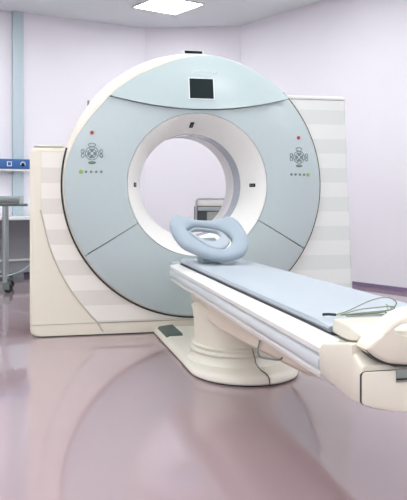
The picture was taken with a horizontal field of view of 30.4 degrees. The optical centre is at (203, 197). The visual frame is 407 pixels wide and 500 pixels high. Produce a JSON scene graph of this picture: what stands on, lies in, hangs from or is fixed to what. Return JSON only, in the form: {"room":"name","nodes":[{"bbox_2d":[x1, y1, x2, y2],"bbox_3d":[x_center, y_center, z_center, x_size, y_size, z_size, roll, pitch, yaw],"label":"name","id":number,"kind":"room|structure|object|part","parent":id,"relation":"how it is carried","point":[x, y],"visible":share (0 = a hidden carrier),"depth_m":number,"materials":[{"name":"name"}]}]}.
{"room":"radiology room","nodes":[
{"label":"radiology room","id":0,"kind":"room"},
{"bbox_2d":[0,10,144,273],"bbox_3d":[-4.486,-0.650,7.867,8.500,3.200,0.120,0,0,-30],"label":"wall","id":1,"kind":"structure","parent":0,"point":[68,62],"depth_m":9.33,"materials":[{"name":"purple paint"}]},
{"bbox_2d":[0,272,29,276],"bbox_3d":[-4.453,0.927,7.810,8.500,0.045,0.012,0,0,-30],"label":"baseboard","id":2,"kind":"structure","parent":1,"relation":"attached to","point":[25,273],"depth_m":9.12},
{"bbox_2d":[0,159,29,171],"bbox_3d":[-2.793,-0.392,8.675,1.595,0.142,0.172,0,0,-30],"label":"wall rail","id":3,"kind":"object","parent":1,"relation":"attached to","point":[5,164],"visible":0.88,"depth_m":8.91,"materials":[{"name":"blue plastic"}]},
{"bbox_3d":[-2.784,-0.333,8.653,1.590,0.024,0.096,0,0,-30],"label":"trim","id":4,"kind":"part","parent":3,"relation":"part of","materials":[{"name":"white plastic"}]},
{"bbox_2d":[12,11,23,276],"bbox_3d":[-2.244,-0.650,9.057,0.130,3.200,0.060,0,0,-30],"label":"trim","id":5,"kind":"structure","parent":1,"relation":"attached to","point":[17,16],"depth_m":9.03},
{"bbox_2d":[0,0,322,27],"bbox_3d":[-0.558,-2.300,3.017,9.440,0.100,13.007,0,0,-35],"label":"ceiling","id":6,"kind":"structure","parent":0,"point":[215,13],"depth_m":9.00,"materials":[{"name":"paint"}]},
{"bbox_2d":[131,0,204,14],"bbox_3d":[-0.414,-2.244,8.751,0.620,0.012,0.620,0,0,-36],"label":"recessed light","id":7,"kind":"object","parent":6,"relation":"in","point":[173,7],"visible":1,"depth_m":8.78,"materials":[{"name":"white plastic"}]},
{"bbox_2d":[145,26,240,232],"bbox_3d":[-0.136,-0.650,9.935,1.272,3.200,0.120,0,0,6],"label":"wall","id":8,"kind":"structure","parent":0,"point":[179,172],"depth_m":9.89,"materials":[{"name":"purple paint"}]},
{"bbox_2d":[0,276,406,499],"bbox_3d":[-0.558,1.000,3.017,9.440,0.100,13.007,0,0,-35],"label":"floor","id":9,"kind":"structure","parent":0,"point":[115,416],"depth_m":3.09,"materials":[{"name":"laminate"}]},
{"bbox_2d":[0,216,29,272],"bbox_3d":[-2.537,0.583,8.536,2.000,0.735,0.530,0,0,-30],"label":"desk","id":10,"kind":"object","parent":9,"relation":"on","point":[19,226],"visible":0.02,"depth_m":8.96,"materials":[{"name":"white laminate"}]},
{"bbox_2d":[0,203,29,292],"bbox_3d":[-2.264,0.503,7.639,1.137,0.893,0.470,0,0,-12],"label":"trolley","id":11,"kind":"object","parent":9,"relation":"on","point":[8,284],"visible":0.91,"depth_m":7.48,"materials":[{"name":"metal"}]},
{"bbox_3d":[-1.985,0.464,7.489,0.048,0.763,0.048,0,0,-12],"label":"leg","id":12,"kind":"part","parent":11,"relation":"part of","materials":[{"name":"silver metal"}]},
{"bbox_3d":[-2.068,0.464,7.880,0.040,0.763,0.040,0,0,-12],"label":"leg","id":13,"kind":"part","parent":11,"relation":"part of","materials":[{"name":"silver metal"}]},
{"bbox_2d":[0,196,23,203],"bbox_3d":[-2.064,0.018,7.555,0.460,0.078,0.270,0,0,-4],"label":"clear tray","id":14,"kind":"object","parent":11,"relation":"on","point":[3,199],"visible":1,"depth_m":7.44,"materials":[{"name":"plastic"}]},
{"bbox_3d":[-2.316,0.070,7.628,1.030,0.025,0.470,0,0,-12],"label":"plate","id":15,"kind":"part","parent":11,"relation":"part of","materials":[{"name":"metal"}]},
{"bbox_3d":[-1.846,0.715,7.701,0.067,0.146,0.510,0,0,27],"label":"push handle","id":16,"kind":"part","parent":11,"relation":"part of","materials":[{"name":"silver metal"}]},
{"bbox_2d":[30,50,351,337],"bbox_3d":[-0.097,-0.057,5.648,2.360,2.013,0.866,0,0,-13],"label":"scanner","id":17,"kind":"object","parent":9,"relation":"on","point":[100,265],"visible":0.91,"depth_m":5.23,"materials":[{"name":"white plastic"}]},
{"bbox_3d":[-0.108,0.904,5.690,2.353,0.076,0.698,0,0,-13],"label":"kick plate","id":18,"kind":"part","parent":17,"relation":"part of","materials":[{"name":"beige plastic"}]},
{"bbox_3d":[-0.044,-0.164,5.286,1.844,1.110,0.086,0,0,-13],"label":"panel","id":19,"kind":"part","parent":17,"relation":"part of","materials":[{"name":"plastic"}]},
{"bbox_3d":[-0.036,0.494,5.288,1.577,0.670,0.086,0,0,-13],"label":"panel","id":20,"kind":"part","parent":17,"relation":"part of","materials":[{"name":"plastic"}]},
{"bbox_2d":[194,198,223,220],"bbox_3d":[0.180,0.475,8.114,0.564,0.950,0.490,0,0,-4],"label":"equipment cart","id":21,"kind":"object","parent":9,"relation":"on","point":[206,209],"visible":0.15,"depth_m":7.88,"materials":[{"name":"white plastic"}]},
{"bbox_3d":[0.196,0.114,7.891,0.510,0.043,0.015,0,0,-4],"label":"drawer","id":22,"kind":"part","parent":21,"relation":"part of","materials":[{"name":"white plastic"}]},
{"bbox_3d":[0.106,0.482,7.886,0.140,0.675,0.013,0,0,-4],"label":"door","id":23,"kind":"part","parent":21,"relation":"part of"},
{"bbox_2d":[153,258,406,410],"bbox_3d":[0.324,0.616,3.636,0.638,0.669,3.454,0,0,-13],"label":"table","id":24,"kind":"object","parent":9,"relation":"on","point":[256,324],"visible":1,"depth_m":2.99,"materials":[{"name":"white plastic"}]},
{"bbox_3d":[-0.003,0.429,4.974,0.435,0.012,0.140,0,0,-13],"label":"head plate","id":25,"kind":"part","parent":24,"relation":"part of","materials":[{"name":"white plastic"}]},
{"bbox_2d":[169,215,248,262],"bbox_3d":[0.038,0.250,4.569,0.470,0.284,0.328,0,0,-13],"label":"cushion","id":26,"kind":"object","parent":24,"relation":"on","point":[207,250],"visible":1,"depth_m":4.54,"materials":[{"name":"blue plastic"}]},
{"bbox_3d":[0.115,0.919,4.542,0.588,0.046,1.593,0,0,-13],"label":"plate","id":27,"kind":"part","parent":24,"relation":"part of","materials":[{"name":"beige plastic"}]},
{"bbox_3d":[0.063,0.489,3.553,0.020,0.042,2.731,0,0,-12],"label":"rail","id":28,"kind":"part","parent":24,"relation":"part of","materials":[{"name":"white plastic"}]},
{"bbox_3d":[0.328,0.483,3.619,0.606,0.134,2.750,0,0,-13],"label":"table frame","id":29,"kind":"part","parent":24,"relation":"part of","materials":[{"name":"white plastic"}]},
{"bbox_3d":[0.329,0.408,3.712,0.487,0.028,2.670,0,0,-13],"label":"mattress","id":30,"kind":"part","parent":24,"relation":"part of","materials":[{"name":"blue plastic"}]},
{"bbox_2d":[322,297,396,316],"bbox_3d":[0.520,0.351,2.446,0.253,0.072,0.142,0,0,-13],"label":"wire","id":31,"kind":"object","parent":24,"relation":"on","point":[371,313],"visible":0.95,"depth_m":2.42,"materials":[{"name":"green rubber"}]},
{"bbox_3d":[0.705,0.356,1.985,0.618,0.151,0.066,0,0,-13],"label":"handle","id":32,"kind":"part","parent":24,"relation":"part of","materials":[{"name":"beige plastic"}]},
{"bbox_3d":[0.707,0.496,1.977,0.629,0.108,0.012,0,0,-13],"label":"access panel","id":33,"kind":"part","parent":24,"relation":"part of","materials":[{"name":"beige plastic"}]},
{"bbox_3d":[0.577,0.455,1.938,0.172,0.034,0.004,0,0,-13],"label":"socket plate","id":34,"kind":"part","parent":24,"relation":"part of","materials":[{"name":"grey plastic"}]},
{"bbox_2d":[241,0,406,287],"bbox_3d":[3.804,-0.650,5.111,0.120,3.200,11.500,0,0,-35],"label":"wall","id":35,"kind":"structure","parent":0,"point":[355,51],"depth_m":8.02,"materials":[{"name":"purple paint"}]},
{"bbox_2d":[352,281,406,291],"bbox_3d":[3.750,0.927,5.074,0.012,0.045,11.500,0,0,-35],"label":"baseboard","id":36,"kind":"structure","parent":35,"relation":"attached to","point":[354,283],"depth_m":7.83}
]}

